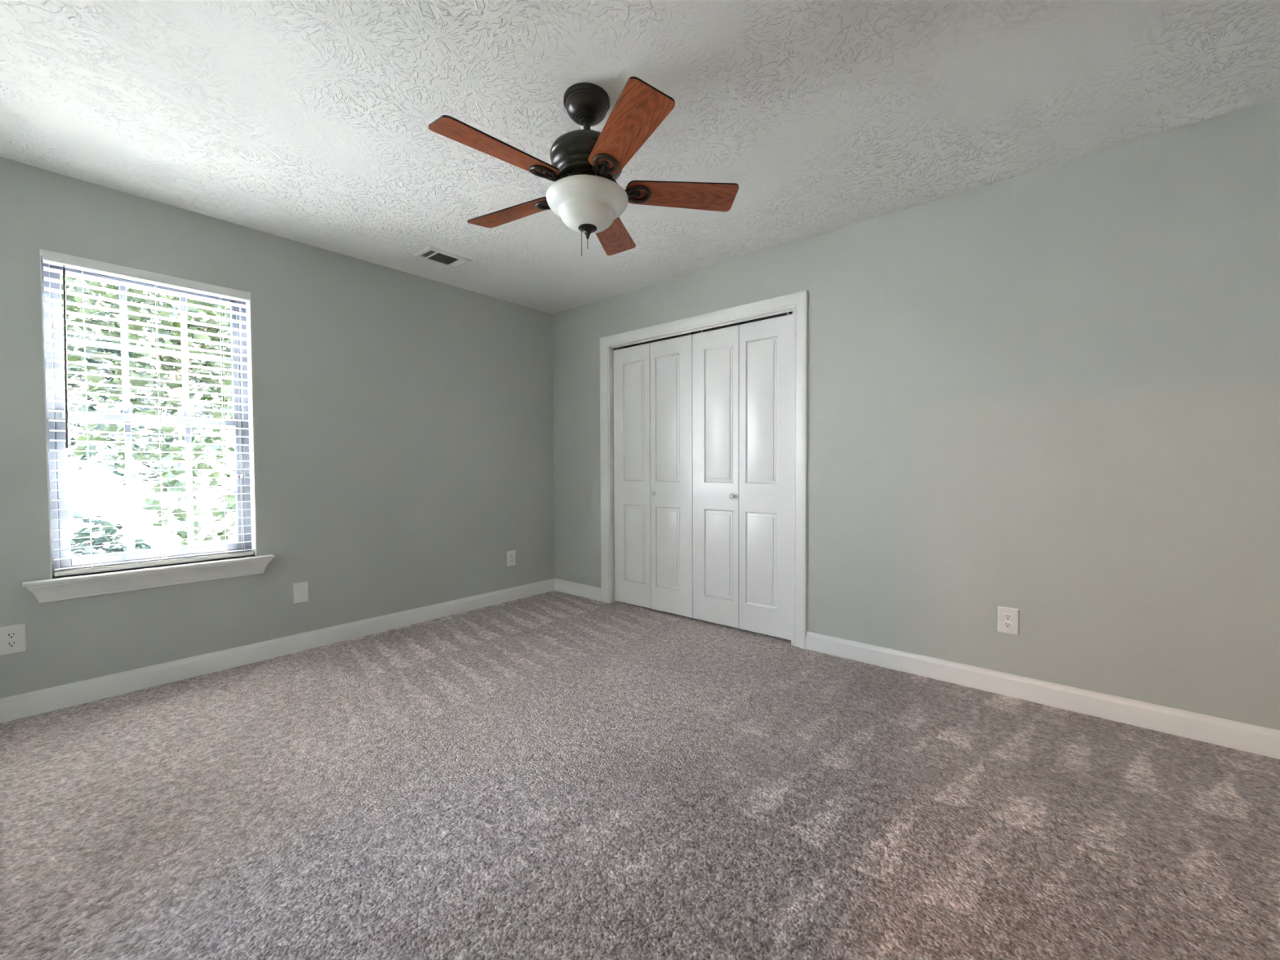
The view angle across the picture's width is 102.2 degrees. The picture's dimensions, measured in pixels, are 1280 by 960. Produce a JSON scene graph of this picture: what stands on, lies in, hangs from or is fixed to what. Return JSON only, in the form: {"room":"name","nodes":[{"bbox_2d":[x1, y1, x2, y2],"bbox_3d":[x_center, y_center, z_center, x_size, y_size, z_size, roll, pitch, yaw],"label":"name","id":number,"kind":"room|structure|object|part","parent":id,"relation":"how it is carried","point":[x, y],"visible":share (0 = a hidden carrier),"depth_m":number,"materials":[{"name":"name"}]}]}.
{"room":"empty bedroom","nodes":[
{"label":"empty bedroom","id":0,"kind":"room"},
{"bbox_2d":[0,156,554,698],"bbox_3d":[-1.970,-0.190,3.283,0.160,2.460,3.530,1,2,40],"label":"wall","id":1,"kind":"structure","parent":0,"point":[403,421],"depth_m":3.13,"materials":[{"name":"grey paint"}]},
{"bbox_2d":[0,623,26,655],"bbox_3d":[-2.747,0.697,2.258,0.009,0.122,0.079,1,2,40],"label":"wall outlet","id":2,"kind":"object","parent":1,"relation":"attached to","point":[12,637],"visible":1,"depth_m":2.26,"materials":[{"name":"white plastic"}]},
{"bbox_2d":[4,631,17,639],"bbox_3d":[-2.745,0.678,2.256,0.003,0.028,0.034,1,2,40],"label":"receptacle","id":3,"kind":"object","parent":2,"relation":"attached to","point":[8,635],"depth_m":2.25,"materials":[{"name":"white plastic"}]},
{"bbox_2d":[5,640,17,648],"bbox_3d":[-2.745,0.717,2.257,0.003,0.028,0.034,1,2,40],"label":"receptacle","id":4,"kind":"object","parent":2,"relation":"attached to","point":[9,643],"depth_m":2.26,"materials":[{"name":"white plastic"}]},
{"bbox_2d":[22,554,275,586],"bbox_3d":[-2.441,0.449,2.645,0.143,0.018,0.928,1,2,40],"label":"window sill","id":5,"kind":"structure","parent":1,"relation":"attached to","point":[56,580],"depth_m":2.54,"materials":[{"name":"white wood"}]},
{"bbox_2d":[26,248,271,603],"bbox_3d":[-2.471,-0.251,2.650,0.196,1.584,0.902,1,2,40],"label":"window","id":6,"kind":"structure","parent":1,"relation":"in","point":[51,475],"depth_m":2.61,"materials":[{"name":"white plastic"}]},
{"bbox_3d":[-2.531,-0.655,2.696,0.023,0.716,0.711,1,2,40],"label":"sash","id":7,"kind":"part","parent":6,"relation":"part of","materials":[{"name":"white plastic"}]},
{"bbox_2d":[41,250,253,577],"bbox_3d":[-2.446,-0.301,2.634,0.083,1.473,0.759,1,2,40],"label":"window blind","id":8,"kind":"object","parent":6,"relation":"attached to","point":[48,257],"visible":1,"depth_m":2.59,"materials":[{"name":"white plastic"}]},
{"bbox_3d":[-2.622,-0.286,2.450,0.055,1.418,0.002,1,2,40],"label":"ladder cord","id":9,"kind":"part","parent":8,"relation":"part of","materials":[{"name":"white fabric"}]},
{"bbox_3d":[-2.454,0.425,2.663,0.052,0.019,0.749,1,2,40],"label":"rail","id":10,"kind":"part","parent":8,"relation":"part of","materials":[{"name":"white plastic"}]},
{"bbox_3d":[-2.457,-0.291,2.644,0.055,1.418,0.002,1,2,40],"label":"ladder cord","id":11,"kind":"part","parent":8,"relation":"part of","materials":[{"name":"white fabric"}]},
{"bbox_3d":[-2.289,-0.297,2.841,0.055,1.418,0.002,1,2,40],"label":"ladder cord","id":12,"kind":"part","parent":8,"relation":"part of","materials":[{"name":"white fabric"}]},
{"bbox_3d":[-2.213,-0.303,2.860,0.003,1.401,0.012,1,2,40],"label":"lift cord","id":13,"kind":"part","parent":8,"relation":"part of","materials":[{"name":"white fabric"}]},
{"bbox_3d":[-2.503,0.033,2.693,0.036,0.741,0.711,1,2,40],"label":"sash","id":14,"kind":"part","parent":6,"relation":"part of","materials":[{"name":"white plastic"}]},
{"bbox_2d":[0,578,554,723],"bbox_3d":[-1.847,0.967,3.318,0.014,0.105,3.370,1,2,40],"label":"baseboard","id":15,"kind":"structure","parent":1,"relation":"attached to","point":[23,705],"depth_m":2.84,"materials":[{"name":"white wood"}]},
{"bbox_2d":[292,581,308,604],"bbox_3d":[-2.034,0.674,3.097,0.007,0.122,0.079,1,2,40],"label":"blank wall plate","id":16,"kind":"object","parent":1,"relation":"attached to","point":[300,590],"visible":1,"depth_m":3.09,"materials":[{"name":"white plastic"}]},
{"bbox_2d":[506,550,515,566],"bbox_3d":[-1.056,0.642,4.246,0.009,0.122,0.079,1,2,40],"label":"wall outlet","id":17,"kind":"object","parent":1,"relation":"attached to","point":[510,554],"visible":1,"depth_m":4.24,"materials":[{"name":"white plastic"}]},
{"bbox_2d":[0,590,1279,959],"bbox_3d":[0.046,1.102,2.171,4.490,0.120,4.170,1,2,40],"label":"floor","id":18,"kind":"structure","parent":0,"point":[553,775],"depth_m":1.63,"materials":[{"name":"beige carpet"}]},
{"bbox_2d":[0,0,1279,314],"bbox_3d":[0.065,-1.468,2.137,4.710,0.140,4.480,1,2,40],"label":"ceiling","id":19,"kind":"structure","parent":0,"point":[307,122],"depth_m":1.89,"materials":[{"name":"white paint"}]},
{"bbox_2d":[413,245,472,268],"bbox_3d":[-1.258,-1.417,3.303,0.206,0.012,0.296,1,2,40],"label":"ceiling vent","id":20,"kind":"object","parent":19,"relation":"in","point":[442,257],"visible":1,"depth_m":3.28,"materials":[{"name":"white metal"}]},
{"bbox_2d":[428,76,738,256],"bbox_3d":[-0.218,-1.104,1.885,1.083,0.571,1.071,1,2,40],"label":"ceiling fan","id":21,"kind":"object","parent":19,"relation":"hanging from","point":[585,166],"visible":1,"depth_m":1.80,"materials":[{"name":"brown wood"}]},
{"bbox_3d":[-0.449,-1.058,1.658,0.416,0.037,0.141,-2,2,-43],"label":"blade","id":22,"kind":"part","parent":21,"relation":"part of","materials":[{"name":"brown wood"}]},
{"bbox_3d":[-0.497,-1.068,2.064,0.416,0.037,0.141,1,2,29],"label":"blade","id":23,"kind":"part","parent":21,"relation":"part of","materials":[{"name":"brown wood"}]},
{"bbox_3d":[-0.213,-0.870,1.888,0.003,0.104,0.003,0,2,18],"label":"pull chain","id":24,"kind":"part","parent":21,"relation":"part of","materials":[{"name":"silver metal"}]},
{"bbox_3d":[-0.193,-0.984,1.896,0.299,0.118,0.299,1,2,40],"label":"lamp shade","id":25,"kind":"part","parent":21,"relation":"part of","materials":[{"name":"white glass"}]},
{"bbox_3d":[-0.126,-1.074,2.236,0.141,0.037,0.416,0,2,11],"label":"blade","id":26,"kind":"part","parent":21,"relation":"part of","materials":[{"name":"brown wood"}]},
{"bbox_3d":[-0.047,-1.057,1.578,0.141,0.037,0.416,-1,2,-25],"label":"blade","id":27,"kind":"part","parent":21,"relation":"part of","materials":[{"name":"brown wood"}]},
{"bbox_3d":[0.152,-1.067,1.935,0.416,0.037,0.141,0,2,-7],"label":"blade","id":28,"kind":"part","parent":21,"relation":"part of","materials":[{"name":"brown wood"}]},
{"bbox_2d":[619,313,792,349],"bbox_3d":[0.675,-0.218,3.954,2.500,2.460,0.680,1,2,40],"label":"wall","id":29,"kind":"structure","parent":0,"point":[792,313],"depth_m":4.32,"materials":[{"name":"paint"}]},
{"bbox_2d":[552,97,1279,730],"bbox_3d":[0.945,-0.199,3.199,4.710,2.460,0.120,1,2,40],"label":"wall","id":30,"kind":"structure","parent":0,"point":[1051,394],"depth_m":2.33,"materials":[{"name":"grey paint"}]},
{"bbox_2d":[554,577,601,601],"bbox_3d":[-0.540,0.932,4.408,0.594,0.105,0.014,1,2,40],"label":"baseboard","id":31,"kind":"structure","parent":30,"relation":"attached to","point":[593,593],"depth_m":4.39,"materials":[{"name":"white wood"}]},
{"bbox_2d":[613,333,693,617],"bbox_3d":[0.079,-0.033,3.900,0.755,2.023,0.066,1,2,40],"label":"door","id":32,"kind":"structure","parent":30,"relation":"in","point":[653,381],"depth_m":3.88,"materials":[{"name":"white wood"}]},
{"bbox_2d":[611,309,792,349],"bbox_3d":[0.365,-1.044,3.641,1.525,0.014,0.032,1,2,40],"label":"track","id":33,"kind":"object","parent":30,"relation":"attached to","point":[789,311],"visible":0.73,"depth_m":3.54,"materials":[{"name":"white metal"}]},
{"bbox_2d":[600,289,808,648],"bbox_3d":[0.376,-0.066,3.675,1.717,2.133,0.138,1,2,40],"label":"door frame","id":34,"kind":"structure","parent":30,"relation":"attached to","point":[797,300],"depth_m":3.20,"materials":[{"name":"white wood"}]},
{"bbox_2d":[692,312,792,639],"bbox_3d":[0.655,-0.022,3.410,0.745,2.023,0.066,1,2,40],"label":"door","id":35,"kind":"structure","parent":30,"relation":"in","point":[742,374],"depth_m":3.39,"materials":[{"name":"white wood"}]},
{"bbox_2d":[997,606,1018,635],"bbox_3d":[1.750,0.668,2.456,0.079,0.122,0.009,1,2,40],"label":"wall outlet","id":36,"kind":"object","parent":30,"relation":"attached to","point":[1007,618],"visible":1,"depth_m":2.45,"materials":[{"name":"white plastic"}]},
{"bbox_2d":[1003,621,1012,627],"bbox_3d":[1.748,0.688,2.454,0.034,0.028,0.003,1,2,40],"label":"receptacle","id":37,"kind":"object","parent":36,"relation":"attached to","point":[1006,624],"depth_m":2.45,"materials":[{"name":"white plastic"}]},
{"bbox_2d":[1003,613,1012,619],"bbox_3d":[1.748,0.649,2.453,0.034,0.028,0.003,1,2,40],"label":"receptacle","id":38,"kind":"object","parent":36,"relation":"attached to","point":[1006,615],"depth_m":2.45,"materials":[{"name":"white plastic"}]},
{"bbox_2d":[805,631,1279,759],"bbox_3d":[1.788,0.976,2.430,2.076,0.105,0.014,1,2,40],"label":"baseboard","id":39,"kind":"structure","parent":30,"relation":"attached to","point":[1250,738],"depth_m":2.31,"materials":[{"name":"white wood"}]},
{"label":"outside","id":40,"kind":"structure","parent":0,"visible":0},
{"bbox_2d":[68,483,236,555],"bbox_3d":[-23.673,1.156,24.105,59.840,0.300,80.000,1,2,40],"label":"ground","id":41,"kind":"structure","parent":40,"point":[108,512],"depth_m":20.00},
{"bbox_2d":[69,507,151,556],"bbox_3d":[-5.283,0.852,5.064,1.261,1.171,1.020,1,2,40],"label":"shrub","id":42,"kind":"object","parent":41,"relation":"on","point":[108,531],"visible":0.16,"depth_m":4.96,"materials":[{"name":"green plant"}]},
{"bbox_2d":[61,278,232,485],"bbox_3d":[-7.620,-0.925,7.061,2.841,4.647,5.064,0,2,23],"label":"broadleaf tree","id":43,"kind":"object","parent":41,"relation":"on","point":[100,427],"visible":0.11,"depth_m":7.26,"materials":[{"name":"green plant"}]},
{"bbox_2d":[60,275,234,545],"bbox_3d":[-4.944,-0.768,5.703,2.299,4.382,4.343,0,2,12],"label":"broadleaf tree","id":44,"kind":"object","parent":41,"relation":"on","point":[95,379],"visible":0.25,"depth_m":5.22,"materials":[{"name":"green plant"}]},
{"bbox_2d":[137,435,236,546],"bbox_3d":[-3.786,0.525,4.522,0.959,1.840,0.867,1,2,40],"label":"tree","id":45,"kind":"object","parent":41,"relation":"on","point":[214,448],"visible":0.56,"depth_m":4.45,"materials":[{"name":"green plant"}]},
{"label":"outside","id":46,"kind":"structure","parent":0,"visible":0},
{"bbox_2d":[70,516,236,543],"bbox_3d":[-11.615,1.219,13.848,4.500,0.020,80.000,1,2,40],"label":"driveway","id":47,"kind":"structure","parent":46,"point":[144,528],"depth_m":13.00,"materials":[{"name":"concrete"}]}
]}

